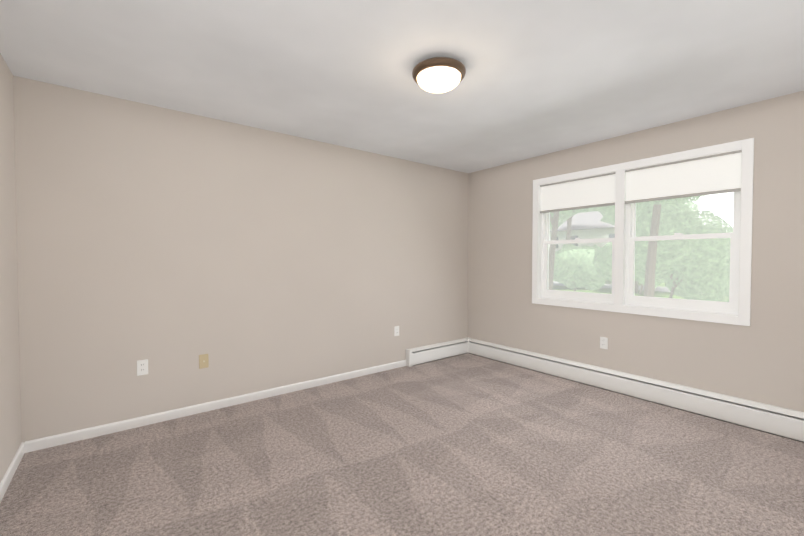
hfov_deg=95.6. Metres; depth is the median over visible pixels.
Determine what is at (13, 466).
baseboard
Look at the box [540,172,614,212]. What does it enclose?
window blind
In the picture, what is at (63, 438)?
baseboard
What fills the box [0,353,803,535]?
floor
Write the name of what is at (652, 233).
tree
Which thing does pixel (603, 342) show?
outlet
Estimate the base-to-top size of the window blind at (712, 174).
0.312 m
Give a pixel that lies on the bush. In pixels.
(578, 259)
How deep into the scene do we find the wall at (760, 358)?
3.12 m
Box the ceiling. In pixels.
[0,0,803,172]
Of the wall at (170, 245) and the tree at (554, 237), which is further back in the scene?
the tree at (554, 237)
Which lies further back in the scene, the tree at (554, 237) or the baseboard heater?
the tree at (554, 237)
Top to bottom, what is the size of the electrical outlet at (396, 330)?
0.115 m
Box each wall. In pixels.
[0,53,21,481]
[13,76,467,441]
[468,91,803,411]
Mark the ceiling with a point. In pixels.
(542, 77)
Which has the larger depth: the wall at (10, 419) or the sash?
the sash
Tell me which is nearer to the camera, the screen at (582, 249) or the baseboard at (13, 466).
the baseboard at (13, 466)
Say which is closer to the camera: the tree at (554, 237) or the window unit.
the window unit
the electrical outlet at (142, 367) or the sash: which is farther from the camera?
the sash
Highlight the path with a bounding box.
[553,281,719,293]
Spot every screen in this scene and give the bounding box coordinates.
[548,205,614,292]
[635,193,733,301]
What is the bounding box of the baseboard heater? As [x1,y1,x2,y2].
[406,337,803,442]
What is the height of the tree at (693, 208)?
14.628 m
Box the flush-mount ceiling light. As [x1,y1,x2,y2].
[412,57,465,92]
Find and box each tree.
[548,208,586,289]
[555,244,608,284]
[566,210,573,239]
[590,198,684,292]
[593,199,732,300]
[605,242,664,293]
[644,195,703,296]
[665,227,732,301]
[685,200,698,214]
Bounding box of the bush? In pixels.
[553,249,608,290]
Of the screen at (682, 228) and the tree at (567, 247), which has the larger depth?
the tree at (567, 247)
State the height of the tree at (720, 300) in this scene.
4.256 m
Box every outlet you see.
[137,359,147,375]
[394,326,398,335]
[600,337,607,348]
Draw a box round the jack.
[199,354,208,368]
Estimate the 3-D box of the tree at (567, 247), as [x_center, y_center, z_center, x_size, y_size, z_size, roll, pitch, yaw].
[12.036,0.364,25.273,3.712,3.964,4.523,-1,2,-38]
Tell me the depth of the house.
43.64 m
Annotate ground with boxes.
[553,279,727,299]
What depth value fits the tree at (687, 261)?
12.76 m
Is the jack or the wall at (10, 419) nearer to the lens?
the wall at (10, 419)
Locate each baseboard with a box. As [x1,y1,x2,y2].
[0,441,25,502]
[26,360,405,452]
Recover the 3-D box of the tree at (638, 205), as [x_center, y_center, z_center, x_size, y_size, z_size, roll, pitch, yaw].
[14.336,-3.379,22.485,6.552,9.774,6.770,-1,2,-38]
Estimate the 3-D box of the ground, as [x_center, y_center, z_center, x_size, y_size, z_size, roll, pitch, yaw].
[79.832,-0.403,112.227,255.146,0.200,240.000,-1,2,-38]
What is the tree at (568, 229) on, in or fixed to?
on the ground
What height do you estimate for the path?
0.020 m
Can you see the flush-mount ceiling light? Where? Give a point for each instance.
(439, 74)
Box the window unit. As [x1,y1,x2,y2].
[532,138,753,325]
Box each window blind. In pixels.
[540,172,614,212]
[625,150,741,203]
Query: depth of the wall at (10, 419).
2.16 m
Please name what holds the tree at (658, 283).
on the ground
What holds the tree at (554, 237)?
on the ground
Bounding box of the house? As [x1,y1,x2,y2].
[549,211,614,275]

